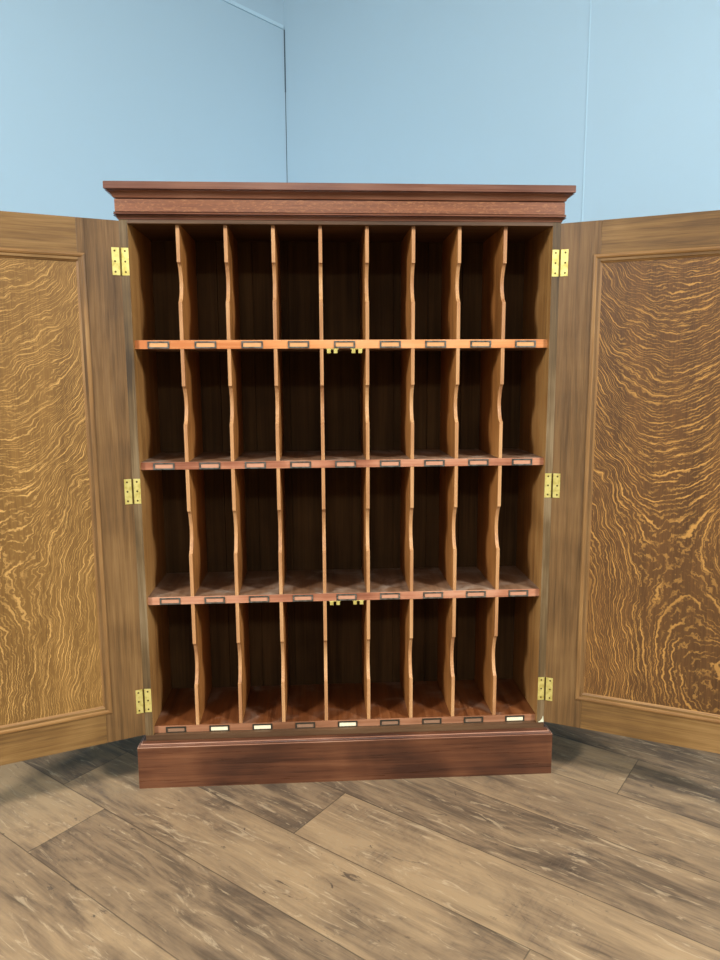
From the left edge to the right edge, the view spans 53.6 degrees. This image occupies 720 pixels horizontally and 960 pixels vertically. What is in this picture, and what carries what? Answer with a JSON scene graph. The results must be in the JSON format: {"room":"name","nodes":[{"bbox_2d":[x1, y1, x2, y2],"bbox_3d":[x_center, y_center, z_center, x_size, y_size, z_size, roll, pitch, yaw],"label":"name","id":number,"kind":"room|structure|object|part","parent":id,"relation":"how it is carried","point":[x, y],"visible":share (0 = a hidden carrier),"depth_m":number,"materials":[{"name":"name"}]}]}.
{"room":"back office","nodes":[
{"label":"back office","id":0,"kind":"room"},
{"bbox_2d":[0,0,286,220],"bbox_3d":[-2.585,-0.577,1.321,0.100,3.450,6.599,7,11,41],"label":"wall","id":1,"kind":"structure","parent":0,"point":[93,92],"depth_m":2.97,"materials":[{"name":"blue paint"}]},
{"bbox_2d":[223,0,282,28],"bbox_3d":[-1.435,-2.065,2.351,0.006,0.017,3.188,7,11,41],"label":"trim","id":2,"kind":"structure","parent":1,"relation":"attached to","point":[231,2],"depth_m":3.40,"materials":[{"name":"blue"}]},
{"bbox_2d":[0,722,719,959],"bbox_3d":[1.260,1.612,-1.810,12.822,0.001,12.040,-1,8,-3],"label":"floor","id":3,"kind":"structure","parent":0,"point":[613,852],"depth_m":1.97,"materials":[{"name":"brown wood"}]},
{"bbox_2d":[0,181,719,788],"bbox_3d":[-0.055,0.061,2.256,2.536,1.887,0.613,-1,8,-3],"label":"tall cabinet","id":4,"kind":"object","parent":3,"relation":"on","point":[299,482],"visible":1,"depth_m":2.30,"materials":[{"name":"brown wood"}]},
{"bbox_3d":[-1.009,-0.681,1.966,0.422,0.118,0.024,-4,9,-25],"label":"rail","id":5,"kind":"part","parent":4,"relation":"part of","materials":[{"name":"brown wood"}]},
{"bbox_3d":[-1.005,-0.628,1.964,0.462,0.026,0.011,-4,9,-25],"label":"moulding","id":6,"kind":"part","parent":4,"relation":"part of","materials":[{"name":"brown wood"}]},
{"bbox_3d":[-1.006,0.056,2.076,0.434,1.385,0.012,-4,9,-25],"label":"panel","id":7,"kind":"part","parent":4,"relation":"part of","materials":[{"name":"brown wood"}]},
{"bbox_3d":[-1.002,0.794,2.185,0.422,0.118,0.024,-4,9,-25],"label":"rail","id":8,"kind":"part","parent":4,"relation":"part of","materials":[{"name":"brown wood"}]},
{"bbox_3d":[-0.998,0.743,2.168,0.462,0.026,0.011,-4,9,-25],"label":"moulding","id":9,"kind":"part","parent":4,"relation":"part of","materials":[{"name":"brown wood"}]},
{"bbox_3d":[-0.805,0.043,2.160,0.027,1.413,0.008,0,8,-1],"label":"moulding","id":10,"kind":"part","parent":4,"relation":"part of","materials":[{"name":"brown wood"}]},
{"bbox_3d":[-1.005,0.056,2.075,0.659,1.609,0.024,-4,9,-25],"label":"door","id":11,"kind":"part","parent":4,"relation":"part of","materials":[{"name":"brown wood"}]},
{"bbox_3d":[-0.699,0.082,2.364,0.025,1.780,0.300,-1,8,-3],"label":"panel","id":12,"kind":"part","parent":4,"relation":"part of","materials":[{"name":"brown wood"}]},
{"bbox_3d":[-0.062,0.050,2.557,1.320,1.780,0.016,-1,8,-3],"label":"panel","id":13,"kind":"part","parent":4,"relation":"part of","materials":[{"name":"brown wood"}]},
{"bbox_3d":[-0.057,-0.805,2.271,1.345,0.021,0.326,-1,8,-3],"label":"frieze moulding","id":14,"kind":"part","parent":4,"relation":"part of","materials":[{"name":"red wood"}]},
{"bbox_3d":[-0.057,-0.870,2.253,1.382,0.044,0.347,-1,8,-3],"label":"cornice","id":15,"kind":"part","parent":4,"relation":"part of","materials":[{"name":"red wood"}]},
{"bbox_3d":[-0.057,-0.795,2.271,1.271,0.024,0.300,-1,8,-3],"label":"rail","id":16,"kind":"part","parent":4,"relation":"part of","materials":[{"name":"brown wood"}]},
{"bbox_2d":[135,339,547,351],"bbox_3d":[-0.056,-0.439,2.332,1.271,0.026,0.284,-1,8,-3],"label":"shelf","id":17,"kind":"object","parent":4,"relation":"attached to","point":[141,345],"depth_m":2.20,"materials":[{"name":"brown wood"}]},
{"bbox_2d":[141,449,543,469],"bbox_3d":[-0.054,-0.072,2.387,1.271,0.024,0.284,-1,8,-3],"label":"shelf","id":18,"kind":"object","parent":4,"relation":"attached to","point":[158,459],"depth_m":2.28,"materials":[{"name":"brown wood"}]},
{"bbox_2d":[148,566,538,604],"bbox_3d":[-0.051,0.358,2.451,1.271,0.026,0.284,-1,8,-3],"label":"shelf","id":19,"kind":"object","parent":4,"relation":"attached to","point":[259,584],"depth_m":2.39,"materials":[{"name":"brown wood"}]},
{"bbox_3d":[-0.049,0.814,2.510,1.318,0.022,0.301,-1,8,-3],"label":"rail","id":20,"kind":"part","parent":4,"relation":"part of","materials":[{"name":"brown wood"}]},
{"bbox_3d":[0.594,0.064,2.437,0.025,1.780,0.300,-1,8,-3],"label":"panel","id":21,"kind":"part","parent":4,"relation":"part of","materials":[{"name":"brown wood"}]},
{"bbox_3d":[0.921,0.034,2.159,0.659,1.609,0.024,3,9,23],"label":"door","id":22,"kind":"part","parent":4,"relation":"part of","materials":[{"name":"brown wood"}]},
{"bbox_3d":[0.718,0.023,2.238,0.027,1.413,0.008,0,8,-1],"label":"moulding","id":23,"kind":"part","parent":4,"relation":"part of","materials":[{"name":"brown wood"}]},
{"bbox_3d":[0.921,0.721,2.252,0.462,0.026,0.011,3,9,23],"label":"moulding","id":24,"kind":"part","parent":4,"relation":"part of","materials":[{"name":"brown wood"}]},
{"bbox_3d":[0.925,0.771,2.269,0.422,0.118,0.024,3,9,23],"label":"rail","id":25,"kind":"part","parent":4,"relation":"part of","materials":[{"name":"brown wood"}]},
{"bbox_3d":[0.922,0.034,2.160,0.434,1.385,0.012,3,9,23],"label":"panel","id":26,"kind":"part","parent":4,"relation":"part of","materials":[{"name":"brown wood"}]},
{"bbox_3d":[0.914,-0.651,2.048,0.462,0.026,0.011,3,9,23],"label":"moulding","id":27,"kind":"part","parent":4,"relation":"part of","materials":[{"name":"brown wood"}]},
{"bbox_3d":[0.917,-0.704,2.050,0.422,0.118,0.024,3,9,23],"label":"rail","id":28,"kind":"part","parent":4,"relation":"part of","materials":[{"name":"brown wood"}]},
{"bbox_2d":[284,0,719,223],"bbox_3d":[2.142,-0.647,1.621,6.599,3.450,0.100,7,11,41],"label":"wall","id":29,"kind":"structure","parent":0,"point":[491,92],"depth_m":2.78,"materials":[{"name":"blue paint"}]},
{"bbox_2d":[284,30,285,91],"bbox_3d":[-0.376,-2.096,3.565,0.006,0.291,0.002,-1,8,-3],"label":"trim","id":30,"kind":"structure","parent":29,"relation":"attached to","point":[284,30],"depth_m":3.57,"materials":[{"name":"blue"}]},
{"bbox_2d":[285,92,286,160],"bbox_3d":[-0.373,-1.487,3.657,0.003,0.940,0.001,-1,8,-3],"label":"trim","id":31,"kind":"structure","parent":29,"relation":"attached to","point":[285,92],"depth_m":3.62,"materials":[{"name":"blue"}]},
{"bbox_2d":[582,0,590,221],"bbox_3d":[0.832,-1.046,2.655,0.004,1.550,0.001,7,11,41],"label":"trim","id":32,"kind":"structure","parent":29,"relation":"attached to","point":[590,0],"depth_m":2.61,"materials":[{"name":"blue"}]}
]}

